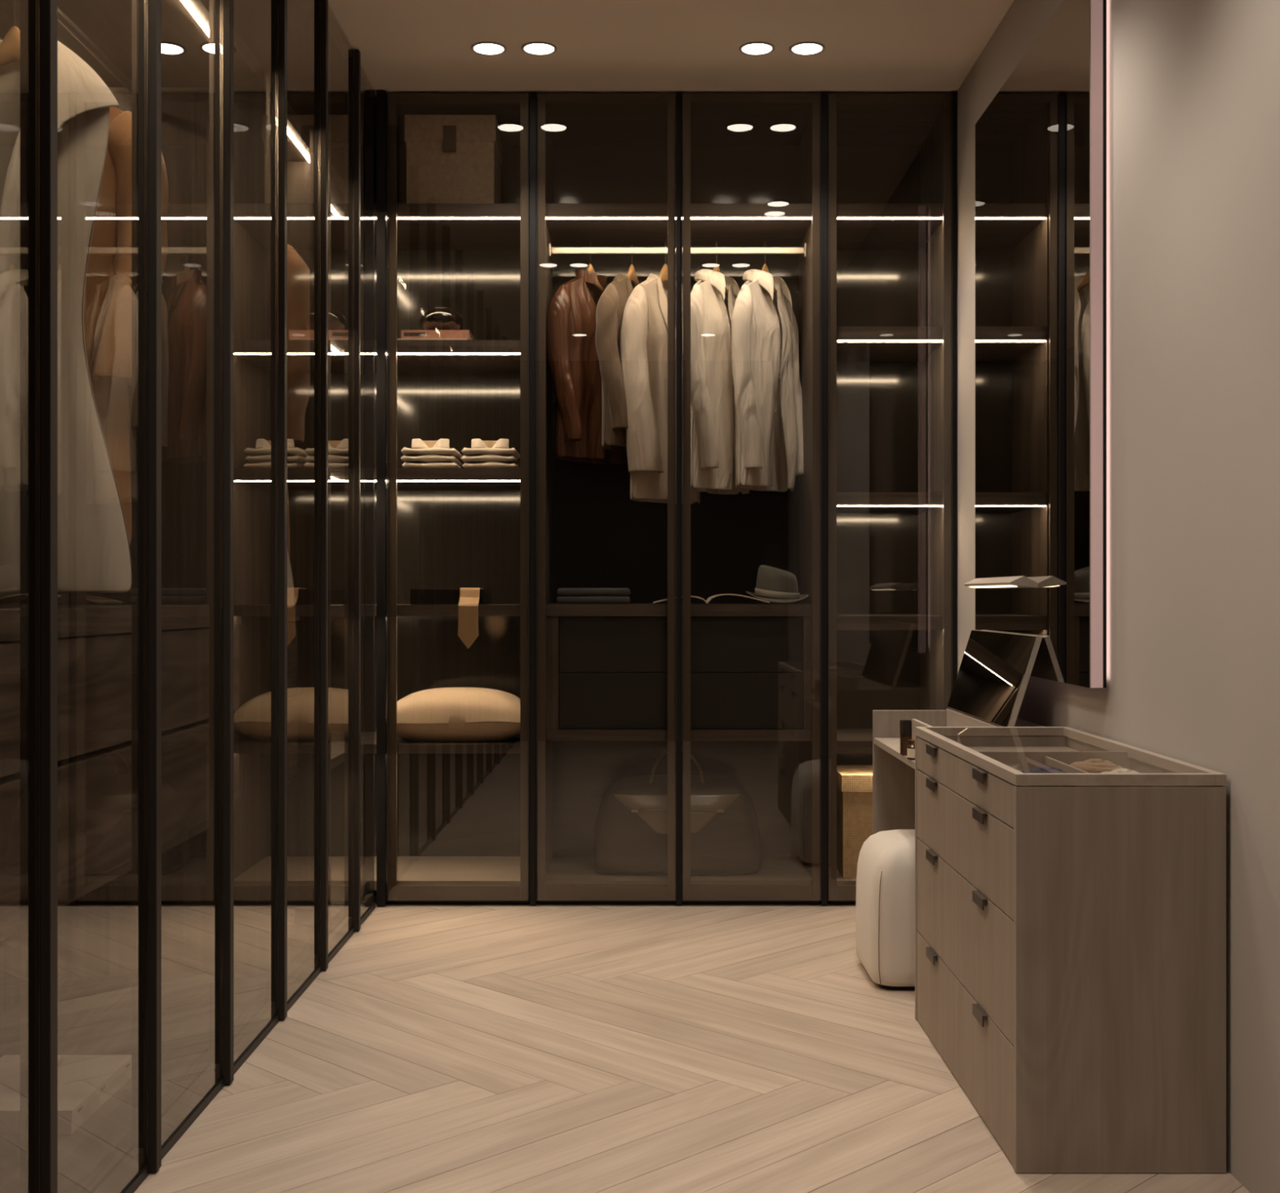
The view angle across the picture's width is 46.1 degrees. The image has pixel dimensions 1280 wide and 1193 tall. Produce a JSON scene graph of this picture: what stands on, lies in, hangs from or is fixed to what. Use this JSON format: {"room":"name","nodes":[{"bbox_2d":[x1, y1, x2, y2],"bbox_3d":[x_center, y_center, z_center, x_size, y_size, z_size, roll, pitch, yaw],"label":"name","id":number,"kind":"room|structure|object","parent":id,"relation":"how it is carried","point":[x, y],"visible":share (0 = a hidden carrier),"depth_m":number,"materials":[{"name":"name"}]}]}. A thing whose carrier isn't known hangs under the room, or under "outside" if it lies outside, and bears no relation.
{"room":"walk-in closet","nodes":[
{"label":"walk-in closet","id":0,"kind":"room"},
{"bbox_2d":[328,0,1013,96],"bbox_3d":[-0.225,-1.766,2.495,2.750,0.060,6.610,0,0,0],"label":"ceiling","id":1,"kind":"structure","parent":0,"point":[404,46],"depth_m":4.70,"materials":[{"name":"beige paint"}]},
{"bbox_2d":[471,41,506,55],"bbox_3d":[-0.478,-1.733,4.760,0.113,0.005,0.113,0,0,0],"label":"recessed light","id":2,"kind":"object","parent":1,"relation":"in","point":[485,48],"visible":1,"depth_m":4.76,"materials":[{"name":"beige plastic"}]},
{"bbox_2d":[474,43,503,53],"bbox_3d":[-0.478,-1.734,4.760,0.094,0.003,0.094,0,0,-5],"label":"diffuser","id":3,"kind":"object","parent":2,"relation":"attached to","point":[479,48],"depth_m":4.76,"materials":[{"name":"white plastic"}]},
{"bbox_2d":[521,41,556,55],"bbox_3d":[-0.319,-1.733,4.760,0.113,0.005,0.113,0,0,0],"label":"recessed light","id":4,"kind":"object","parent":1,"relation":"in","point":[535,48],"visible":1,"depth_m":4.76,"materials":[{"name":"beige plastic"}]},
{"bbox_2d":[524,43,554,53],"bbox_3d":[-0.319,-1.734,4.760,0.094,0.003,0.094,0,0,-5],"label":"diffuser","id":5,"kind":"object","parent":4,"relation":"attached to","point":[529,48],"depth_m":4.76,"materials":[{"name":"white plastic"}]},
{"bbox_2d":[738,41,774,55],"bbox_3d":[0.370,-1.733,4.760,0.113,0.005,0.113,0,0,0],"label":"recessed light","id":6,"kind":"object","parent":1,"relation":"in","point":[753,48],"visible":1,"depth_m":4.76,"materials":[{"name":"beige plastic"}]},
{"bbox_2d":[742,43,771,53],"bbox_3d":[0.370,-1.734,4.760,0.094,0.003,0.094,0,0,-5],"label":"diffuser","id":7,"kind":"object","parent":6,"relation":"attached to","point":[747,48],"depth_m":4.76,"materials":[{"name":"white plastic"}]},
{"bbox_2d":[789,41,825,55],"bbox_3d":[0.529,-1.733,4.760,0.113,0.005,0.113,0,0,0],"label":"recessed light","id":8,"kind":"object","parent":1,"relation":"in","point":[803,48],"visible":1,"depth_m":4.76,"materials":[{"name":"beige plastic"}]},
{"bbox_2d":[792,43,822,53],"bbox_3d":[0.529,-1.734,4.760,0.094,0.003,0.094,0,0,-5],"label":"diffuser","id":9,"kind":"object","parent":8,"relation":"attached to","point":[797,48],"depth_m":4.76,"materials":[{"name":"white plastic"}]},
{"bbox_2d":[133,889,1249,1192],"bbox_3d":[-0.225,1.094,2.495,2.750,0.060,6.610,0,0,0],"label":"floor","id":10,"kind":"structure","parent":0,"point":[442,1047],"depth_m":3.35,"materials":[{"name":"brown wood"}]},
{"bbox_2d":[20,0,149,1192],"bbox_3d":[-0.913,-0.335,2.519,0.046,2.795,0.496,0,0,0],"label":"sliding door","id":11,"kind":"structure","parent":10,"relation":"on","point":[38,18],"depth_m":2.27,"materials":[{"name":"brown metal"}]},
{"bbox_2d":[0,0,266,1192],"bbox_3d":[-1.228,-0.331,3.000,0.583,2.787,1.798,0,0,0],"label":"wardrobe","id":12,"kind":"object","parent":10,"relation":"on","point":[94,629],"visible":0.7,"depth_m":3.72,"materials":[{"name":"brown wood"}]},
{"bbox_2d":[0,0,20,66],"bbox_3d":[-1.235,-1.121,2.986,0.298,0.275,0.051,0,0,0],"label":"hanger","id":13,"kind":"object","parent":12,"relation":"hanging from","point":[10,46],"visible":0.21,"depth_m":2.96,"materials":[{"name":"brown wood"}]},
{"bbox_2d":[0,40,131,592],"bbox_3d":[-1.235,-0.562,2.971,0.468,1.109,0.212,0,0,0],"label":"coat","id":14,"kind":"object","parent":13,"relation":"hanging from","point":[94,552],"visible":0.67,"depth_m":2.92,"materials":[{"name":"white fabric"}]},
{"bbox_2d":[0,1054,131,1133],"bbox_3d":[-1.166,0.958,2.905,0.265,0.044,0.334,0,0,0],"label":"box","id":15,"kind":"object","parent":12,"relation":"on","point":[85,1082],"visible":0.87,"depth_m":2.89,"materials":[{"name":"grey"}]},
{"bbox_2d":[0,604,241,641],"bbox_3d":[-1.262,0.047,2.992,0.474,0.050,1.756,0,0,0],"label":"shelf","id":16,"kind":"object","parent":12,"relation":"on","point":[72,620],"depth_m":2.90,"materials":[{"name":"brown wood"}]},
{"bbox_2d":[0,0,264,87],"bbox_3d":[-1.233,-1.333,2.992,0.532,0.047,1.756,0,0,0],"label":"shelf","id":17,"kind":"object","parent":12,"relation":"attached to","point":[107,23],"depth_m":3.54,"materials":[{"name":"brown wood"}]},
{"bbox_2d":[131,0,224,1171],"bbox_3d":[-0.913,-0.335,3.018,0.046,2.795,0.496,0,0,0],"label":"sliding door","id":18,"kind":"structure","parent":10,"relation":"on","point":[156,1134],"depth_m":2.77,"materials":[{"name":"brown metal"}]},
{"bbox_2d":[208,0,279,1084],"bbox_3d":[-0.913,-0.335,3.516,0.046,2.795,0.496,0,0,0],"label":"sliding door","id":19,"kind":"structure","parent":10,"relation":"on","point":[230,1053],"depth_m":3.27,"materials":[{"name":"brown metal"}]},
{"bbox_2d":[264,443,292,1004],"bbox_3d":[-1.228,-0.331,4.230,0.583,2.787,0.658,0,0,0],"label":"wardrobe","id":20,"kind":"object","parent":10,"relation":"on","point":[289,465],"visible":0.02,"depth_m":4.44,"materials":[{"name":"brown wood"}]},
{"bbox_2d":[287,608,292,621],"bbox_3d":[-1.262,0.047,4.222,0.474,0.050,0.616,0,0,0],"label":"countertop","id":21,"kind":"structure","parent":20,"relation":"on","point":[289,610],"depth_m":4.40,"materials":[{"name":"brown wood"}]},
{"bbox_2d":[266,0,321,1019],"bbox_3d":[-0.913,-0.335,4.015,0.046,2.795,0.496,0,0,0],"label":"sliding door","id":22,"kind":"structure","parent":10,"relation":"on","point":[292,166],"depth_m":3.96,"materials":[{"name":"brown metal"}]},
{"bbox_2d":[320,0,355,969],"bbox_3d":[-0.913,-0.335,4.513,0.046,2.795,0.496,0,0,0],"label":"sliding door","id":23,"kind":"structure","parent":10,"relation":"on","point":[336,52],"depth_m":4.50,"materials":[{"name":"brown metal"}]},
{"bbox_2d":[353,49,375,930],"bbox_3d":[-0.913,-0.335,4.950,0.046,2.795,0.374,0,0,0],"label":"sliding door","id":24,"kind":"structure","parent":10,"relation":"on","point":[364,904],"depth_m":4.94,"materials":[{"name":"brown metal"}]},
{"bbox_2d":[374,90,536,906],"bbox_3d":[-0.914,-0.335,5.424,1.112,2.795,0.552,0,0,0],"label":"wardrobe","id":25,"kind":"object","parent":10,"relation":"on","point":[455,821],"visible":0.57,"depth_m":5.68,"materials":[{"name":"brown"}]},
{"bbox_2d":[401,461,461,467],"bbox_3d":[-0.735,-0.458,5.350,0.190,0.031,0.220,0,0,0],"label":"shirt","id":26,"kind":"object","parent":25,"relation":"on","point":[406,464],"visible":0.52,"depth_m":5.24,"materials":[{"name":"white fabric"}]},
{"bbox_2d":[400,454,462,465],"bbox_3d":[-0.740,-0.483,5.350,0.190,0.031,0.220,0,0,0],"label":"shirt","id":27,"kind":"object","parent":26,"relation":"on","point":[425,458],"visible":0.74,"depth_m":5.24,"materials":[{"name":"white fabric"}]},
{"bbox_2d":[400,438,462,458],"bbox_3d":[-0.738,-0.525,5.350,0.190,0.064,0.220,0,0,0],"label":"shirt","id":28,"kind":"object","parent":27,"relation":"on","point":[420,447],"visible":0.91,"depth_m":5.28,"materials":[{"name":"white fabric"}]},
{"bbox_2d":[397,337,467,339],"bbox_3d":[-0.727,-0.890,5.308,0.257,0.008,0.185,0,0,0],"label":"book","id":29,"kind":"object","parent":25,"relation":"on","point":[397,338],"visible":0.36,"depth_m":5.21,"materials":[{"name":"beige paper"}]},
{"bbox_2d":[400,329,474,339],"bbox_3d":[-0.712,-0.910,5.310,0.236,0.031,0.172,0,0,0],"label":"book","id":30,"kind":"object","parent":29,"relation":"on","point":[404,333],"visible":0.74,"depth_m":5.22,"materials":[{"name":"brown paper"}]},
{"bbox_2d":[404,332,425,336],"bbox_3d":[-0.783,-0.910,5.224,0.074,0.013,0.001,0,0,0],"label":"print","id":31,"kind":"object","parent":30,"relation":"attached to","point":[406,334],"depth_m":5.22,"materials":[{"name":"brown"}]},
{"bbox_2d":[419,306,463,329],"bbox_3d":[-0.700,-0.970,5.310,0.156,0.088,0.156,0,0,0],"label":"vase","id":32,"kind":"object","parent":30,"relation":"on","point":[438,317],"visible":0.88,"depth_m":5.25,"materials":[{"name":"brown metal"}]},
{"bbox_2d":[374,731,519,753],"bbox_3d":[-0.927,0.526,5.436,1.043,0.032,0.485,0,0,0],"label":"shelf","id":33,"kind":"object","parent":25,"relation":"attached to","point":[512,745],"depth_m":5.19,"materials":[{"name":"brown wood"}]},
{"bbox_2d":[374,604,519,616],"bbox_3d":[-0.927,0.049,5.436,1.043,0.039,0.485,0,0,0],"label":"shelf","id":34,"kind":"object","parent":25,"relation":"attached to","point":[402,610],"depth_m":5.19,"materials":[{"name":"brown wood"}]},
{"bbox_2d":[374,467,519,489],"bbox_3d":[-0.927,-0.422,5.436,1.043,0.043,0.485,0,0,0],"label":"shelf","id":35,"kind":"object","parent":25,"relation":"attached to","point":[407,478],"depth_m":5.19,"materials":[{"name":"brown wood"}]},
{"bbox_2d":[374,339,519,373],"bbox_3d":[-0.927,-0.864,5.436,1.043,0.045,0.485,0,0,0],"label":"shelf","id":36,"kind":"object","parent":25,"relation":"attached to","point":[413,356],"depth_m":5.27,"materials":[{"name":"brown wood"}]},
{"bbox_2d":[374,203,519,249],"bbox_3d":[-0.927,-1.333,5.436,1.043,0.047,0.485,0,0,0],"label":"shelf","id":37,"kind":"object","parent":25,"relation":"attached to","point":[420,226],"depth_m":5.33,"materials":[{"name":"brown wood"}]},
{"bbox_2d":[410,588,491,604],"bbox_3d":[-0.667,0.001,5.327,0.265,0.054,0.185,0,0,0],"label":"box","id":38,"kind":"object","parent":25,"relation":"on","point":[418,596],"visible":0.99,"depth_m":5.24,"materials":[{"name":"black paint"}]},
{"bbox_2d":[457,587,483,648],"bbox_3d":[-0.592,0.074,5.271,0.072,0.210,0.178,0,0,0],"label":"tie","id":39,"kind":"object","parent":38,"relation":"on","point":[468,606],"visible":0.98,"depth_m":5.18,"materials":[{"name":"beige fabric"}]},
{"bbox_2d":[404,115,502,203],"bbox_3d":[-0.660,-1.515,5.368,0.316,0.315,0.296,0,0,0],"label":"storage box","id":40,"kind":"object","parent":25,"relation":"on","point":[451,158],"visible":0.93,"depth_m":5.23,"materials":[{"name":"cardboard"}]},
{"bbox_2d":[397,687,519,741],"bbox_3d":[-0.642,0.417,5.370,0.522,0.183,0.342,0,0,0],"label":"cushion","id":41,"kind":"object","parent":25,"relation":"on","point":[441,713],"visible":0.83,"depth_m":5.22,"materials":[{"name":"beige fabric"}]},
{"bbox_2d":[462,462,519,467],"bbox_3d":[-0.525,-0.458,5.350,0.190,0.031,0.220,0,0,0],"label":"shirt","id":42,"kind":"object","parent":25,"relation":"on","point":[486,464],"visible":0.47,"depth_m":5.24,"materials":[{"name":"white fabric"}]},
{"bbox_2d":[460,454,519,465],"bbox_3d":[-0.530,-0.483,5.350,0.190,0.031,0.220,0,0,0],"label":"shirt","id":43,"kind":"object","parent":42,"relation":"on","point":[484,458],"visible":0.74,"depth_m":5.24,"materials":[{"name":"white fabric"}]},
{"bbox_2d":[461,438,519,458],"bbox_3d":[-0.528,-0.525,5.350,0.190,0.064,0.220,0,0,0],"label":"shirt","id":44,"kind":"object","parent":43,"relation":"on","point":[479,447],"visible":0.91,"depth_m":5.28,"materials":[{"name":"white fabric"}]},
{"bbox_2d":[536,92,826,905],"bbox_3d":[0.140,-0.335,5.428,1.006,2.795,0.544,0,0,0],"label":"wardrobe","id":45,"kind":"object","parent":10,"relation":"on","point":[740,683],"visible":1,"depth_m":5.22,"materials":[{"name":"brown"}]},
{"bbox_2d":[556,595,630,603],"bbox_3d":[-0.163,0.012,5.350,0.254,0.027,0.220,0,0,0],"label":"folded knit","id":46,"kind":"object","parent":45,"relation":"on","point":[560,599],"visible":1,"depth_m":5.24,"materials":[{"name":"fabric"}]},
{"bbox_2d":[557,587,630,595],"bbox_3d":[-0.162,-0.016,5.350,0.252,0.027,0.220,0,0,0],"label":"folded knit","id":47,"kind":"object","parent":46,"relation":"on","point":[561,591],"visible":1,"depth_m":5.24,"materials":[{"name":"fabric"}]},
{"bbox_2d":[585,241,604,293],"bbox_3d":[-0.185,-1.177,5.434,0.032,0.216,0.277,0,0,36],"label":"hanger","id":48,"kind":"object","parent":45,"relation":"hanging from","point":[589,268],"visible":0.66,"depth_m":5.45,"materials":[{"name":"brown wood"}]},
{"bbox_2d":[546,269,626,463],"bbox_3d":[-0.174,-0.835,5.427,0.174,0.688,0.452,0,0,36],"label":"leather jacket","id":49,"kind":"object","parent":48,"relation":"hanging from","point":[573,359],"visible":0.59,"depth_m":5.30,"materials":[{"name":"brown leather"}]},
{"bbox_2d":[626,241,639,285],"bbox_3d":[-0.034,-1.177,5.433,0.028,0.213,0.269,0,0,30],"label":"hanger","id":50,"kind":"object","parent":45,"relation":"hanging from","point":[631,273],"visible":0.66,"depth_m":5.43,"materials":[{"name":"brown wood"}]},
{"bbox_2d":[595,272,642,452],"bbox_3d":[-0.026,-0.848,5.428,0.172,0.639,0.442,0,0,30],"label":"blazer","id":51,"kind":"object","parent":50,"relation":"hanging from","point":[611,304],"visible":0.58,"depth_m":5.25,"materials":[{"name":"beige fabric"}]},
{"bbox_2d":[658,241,675,291],"bbox_3d":[0.086,-1.177,5.435,0.033,0.216,0.277,0,0,38],"label":"hanger","id":52,"kind":"object","parent":45,"relation":"hanging from","point":[663,275],"visible":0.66,"depth_m":5.42,"materials":[{"name":"brown wood"}]},
{"bbox_2d":[620,273,700,503],"bbox_3d":[0.109,-0.755,5.417,0.190,0.826,0.483,0,0,38],"label":"blazer","id":53,"kind":"object","parent":52,"relation":"hanging from","point":[644,326],"visible":0.57,"depth_m":5.28,"materials":[{"name":"beige fabric"}]},
{"bbox_2d":[592,745,760,874],"bbox_3d":[0.131,0.760,5.407,0.600,0.440,0.310,0,0,0],"label":"bag","id":54,"kind":"object","parent":45,"relation":"on","point":[631,833],"visible":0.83,"depth_m":5.27,"materials":[{"name":"brown leather"}]},
{"bbox_2d":[545,203,811,246],"bbox_3d":[0.136,-1.333,5.436,0.927,0.047,0.485,0,0,0],"label":"shelf","id":55,"kind":"object","parent":45,"relation":"attached to","point":[566,224],"depth_m":5.31,"materials":[{"name":"brown wood"}]},
{"bbox_2d":[545,603,811,616],"bbox_3d":[0.136,0.047,5.436,0.927,0.042,0.485,0,0,0],"label":"shelf","id":56,"kind":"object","parent":45,"relation":"on","point":[551,609],"depth_m":5.19,"materials":[{"name":"brown wood"}]},
{"bbox_2d":[653,593,769,603],"bbox_3d":[0.247,0.007,5.300,0.400,0.035,0.230,0,0,0],"label":"magazine","id":57,"kind":"object","parent":45,"relation":"on","point":[708,598],"visible":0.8,"depth_m":5.18,"materials":[{"name":"beige paper"}]},
{"bbox_2d":[713,241,728,298],"bbox_3d":[0.272,-1.177,5.433,0.029,0.216,0.277,0,0,30],"label":"hanger","id":58,"kind":"object","parent":45,"relation":"hanging from","point":[716,268],"visible":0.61,"depth_m":5.43,"materials":[{"name":"brown wood"}]},
{"bbox_2d":[682,269,749,493],"bbox_3d":[0.280,-0.779,5.428,0.182,0.799,0.452,0,0,30],"label":"jacket","id":59,"kind":"object","parent":58,"relation":"hanging from","point":[712,382],"visible":0.62,"depth_m":5.31,"materials":[{"name":"white fabric"}]},
{"bbox_2d":[761,241,777,298],"bbox_3d":[0.446,-1.177,5.434,0.030,0.216,0.277,0,0,32],"label":"hanger","id":60,"kind":"object","parent":45,"relation":"hanging from","point":[765,268],"visible":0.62,"depth_m":5.43,"materials":[{"name":"brown wood"}]},
{"bbox_2d":[731,269,803,491],"bbox_3d":[0.451,-0.784,5.432,0.174,0.790,0.451,0,0,35],"label":"jacket","id":61,"kind":"object","parent":60,"relation":"hanging from","point":[768,446],"visible":0.98,"depth_m":5.32,"materials":[{"name":"beige fabric"}]},
{"bbox_2d":[746,564,808,603],"bbox_3d":[0.488,-0.045,5.360,0.222,0.136,0.244,0,0,0],"label":"fedora","id":62,"kind":"object","parent":45,"relation":"on","point":[773,584],"visible":1,"depth_m":5.29,"materials":[{"name":"grey fabric"}]},
{"bbox_2d":[855,829,915,989],"bbox_3d":[0.825,0.863,4.225,0.400,0.401,0.374,0,0,0],"label":"pouf","id":63,"kind":"object","parent":10,"relation":"on","point":[885,901],"visible":0.49,"depth_m":4.06,"materials":[{"name":"beige fabric"}]},
{"bbox_2d":[826,91,957,903],"bbox_3d":[0.867,-0.335,5.428,0.444,2.795,0.544,0,0,0],"label":"wardrobe","id":64,"kind":"object","parent":10,"relation":"on","point":[892,157],"visible":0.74,"depth_m":5.58,"materials":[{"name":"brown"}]},
{"bbox_2d":[836,764,872,877],"bbox_3d":[0.868,0.801,5.395,0.330,0.358,0.320,0,0,0],"label":"straw basket","id":65,"kind":"object","parent":64,"relation":"on","point":[854,782],"visible":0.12,"depth_m":5.25,"materials":[{"name":"beige wicker"}]},
{"bbox_2d":[836,728,872,753],"bbox_3d":[0.869,0.520,5.436,0.378,0.043,0.485,0,0,0],"label":"shelf","id":66,"kind":"object","parent":64,"relation":"attached to","point":[849,740],"depth_m":5.19,"materials":[{"name":"brown wood"}]},
{"bbox_2d":[836,613,942,630],"bbox_3d":[0.869,0.091,5.436,0.378,0.049,0.485,0,0,0],"label":"shelf","id":67,"kind":"object","parent":64,"relation":"attached to","point":[844,621],"depth_m":5.19,"materials":[{"name":"brown wood"}]},
{"bbox_2d":[836,492,942,512],"bbox_3d":[0.869,-0.338,5.436,0.378,0.045,0.485,0,0,0],"label":"shelf","id":68,"kind":"object","parent":64,"relation":"attached to","point":[846,502],"depth_m":5.19,"materials":[{"name":"brown wood"}]},
{"bbox_2d":[836,326,942,361],"bbox_3d":[0.869,-0.908,5.436,0.378,0.047,0.485,0,0,0],"label":"shelf","id":69,"kind":"object","parent":64,"relation":"attached to","point":[854,344],"depth_m":5.27,"materials":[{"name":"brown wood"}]},
{"bbox_2d":[836,203,942,249],"bbox_3d":[0.869,-1.333,5.436,0.378,0.047,0.485,0,0,0],"label":"shelf","id":70,"kind":"object","parent":64,"relation":"attached to","point":[860,226],"depth_m":5.32,"materials":[{"name":"brown wood"}]},
{"bbox_2d":[872,708,1045,834],"bbox_3d":[0.901,0.699,4.226,0.360,0.729,0.869,0,0,0],"label":"vanity desk","id":71,"kind":"object","parent":10,"relation":"on","point":[893,773],"visible":0.27,"depth_m":4.64,"materials":[{"name":"beige wood"}]},
{"bbox_2d":[899,720,921,755],"bbox_3d":[0.745,0.389,4.140,0.052,0.094,0.045,0,0,0],"label":"perfume bottle","id":72,"kind":"object","parent":71,"relation":"on","point":[905,726],"visible":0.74,"depth_m":4.12,"materials":[{"name":"brown glass"}]},
{"bbox_2d":[906,739,915,759],"bbox_3d":[0.731,0.409,4.020,0.033,0.052,0.033,0,0,0],"label":"jar","id":73,"kind":"object","parent":71,"relation":"on","point":[911,747],"visible":0.77,"depth_m":4.01,"materials":[{"name":"brown"}]},
{"bbox_2d":[947,629,1042,726],"bbox_3d":[0.994,0.224,4.263,0.092,0.244,0.755,0,0,0],"label":"mirror","id":74,"kind":"object","parent":71,"relation":"on","point":[993,677],"visible":0.86,"depth_m":4.17,"materials":[{"name":"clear mirror"}]},
{"bbox_2d":[915,726,1226,1173],"bbox_3d":[0.882,0.696,3.281,0.397,0.735,1.018,0,0,0],"label":"dresser","id":75,"kind":"object","parent":10,"relation":"on","point":[1070,927],"visible":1,"depth_m":2.77,"materials":[{"name":"beige wood"}]},
{"bbox_2d":[1020,765,1067,773],"bbox_3d":[0.818,0.359,3.017,0.115,0.035,0.109,0,0,0],"label":"belt","id":76,"kind":"object","parent":75,"relation":"on","point":[1043,769],"visible":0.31,"depth_m":3.00,"materials":[{"name":"fabric"}]},
{"bbox_2d":[966,746,1141,773],"bbox_3d":[0.891,0.386,3.281,0.353,0.095,0.980,0,0,0],"label":"tray","id":77,"kind":"object","parent":75,"relation":"on","point":[1015,759],"depth_m":3.27,"materials":[{"name":"glass"}]},
{"bbox_2d":[1069,758,1124,773],"bbox_3d":[0.948,0.357,3.117,0.116,0.039,0.110,0,0,0],"label":"scarf","id":78,"kind":"object","parent":75,"relation":"on","point":[1091,765],"visible":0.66,"depth_m":3.08,"materials":[{"name":"beige fabric"}]},
{"bbox_2d":[1100,768,1139,773],"bbox_3d":[0.953,0.358,2.957,0.106,0.037,0.101,0,0,0],"label":"belt","id":79,"kind":"object","parent":75,"relation":"on","point":[1118,770],"visible":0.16,"depth_m":2.96,"materials":[{"name":"beige fabric"}]},
{"bbox_2d":[957,0,1279,1192],"bbox_3d":[1.120,-0.331,2.495,0.060,2.811,6.490,0,0,0],"label":"wall","id":80,"kind":"structure","parent":0,"point":[1193,86],"depth_m":2.96,"materials":[{"name":"paint"}]},
{"bbox_2d":[975,0,1106,688],"bbox_3d":[1.062,-0.627,4.080,0.040,1.679,1.190,0,0,0],"label":"wall mirror","id":81,"kind":"object","parent":80,"relation":"attached to","point":[1041,142],"visible":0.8,"depth_m":3.88,"materials":[{"name":"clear mirror"}]},
{"bbox_2d":[964,575,1038,588],"bbox_3d":[1.005,-0.038,4.215,0.074,0.031,0.563,0,0,0],"label":"lamp","id":82,"kind":"object","parent":81,"relation":"attached to","point":[1021,581],"visible":1,"depth_m":4.08,"materials":[{"name":"beige wood"}]},
{"bbox_2d":[1090,0,1102,687],"bbox_3d":[1.059,-0.627,4.080,0.028,1.678,1.189,0,0,0],"label":"diffuser","id":83,"kind":"object","parent":81,"relation":"attached to","point":[1096,6],"depth_m":3.49,"materials":[{"name":"white plastic"}]},
{"bbox_3d":[-1.290,-1.133,3.206,0.298,0.250,0.051,0,0,0],"label":"hanger","id":84,"kind":"object","parent":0,"visible":0},
{"bbox_2d":[84,106,168,546],"bbox_3d":[-1.290,-0.611,3.168,0.580,1.008,0.226,0,0,0],"label":"coat","id":85,"kind":"object","parent":84,"relation":"hanging from","point":[108,286],"visible":0.33,"depth_m":3.13,"materials":[{"name":"beige fabric"}]},
{"bbox_3d":[-1.235,-1.133,4.406,0.298,0.250,0.051,0,0,0],"label":"hanger","id":86,"kind":"object","parent":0,"visible":0},
{"bbox_2d":[287,351,290,557],"bbox_3d":[-1.236,-0.611,4.368,0.580,1.008,0.226,0,0,0],"label":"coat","id":87,"kind":"object","parent":86,"relation":"hanging from","point":[288,399],"visible":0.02,"depth_m":4.38,"materials":[{"name":"brown fabric"}]},
{"bbox_3d":[-1.195,-1.101,4.206,0.298,0.315,0.051,0,0,0],"label":"hanger","id":88,"kind":"object","parent":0,"visible":0},
{"bbox_2d":[287,549,292,608],"bbox_3d":[-1.195,-0.522,4.191,0.468,1.109,0.212,0,0,0],"label":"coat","id":89,"kind":"object","parent":88,"relation":"hanging from","point":[289,566],"visible":0.02,"depth_m":4.17,"materials":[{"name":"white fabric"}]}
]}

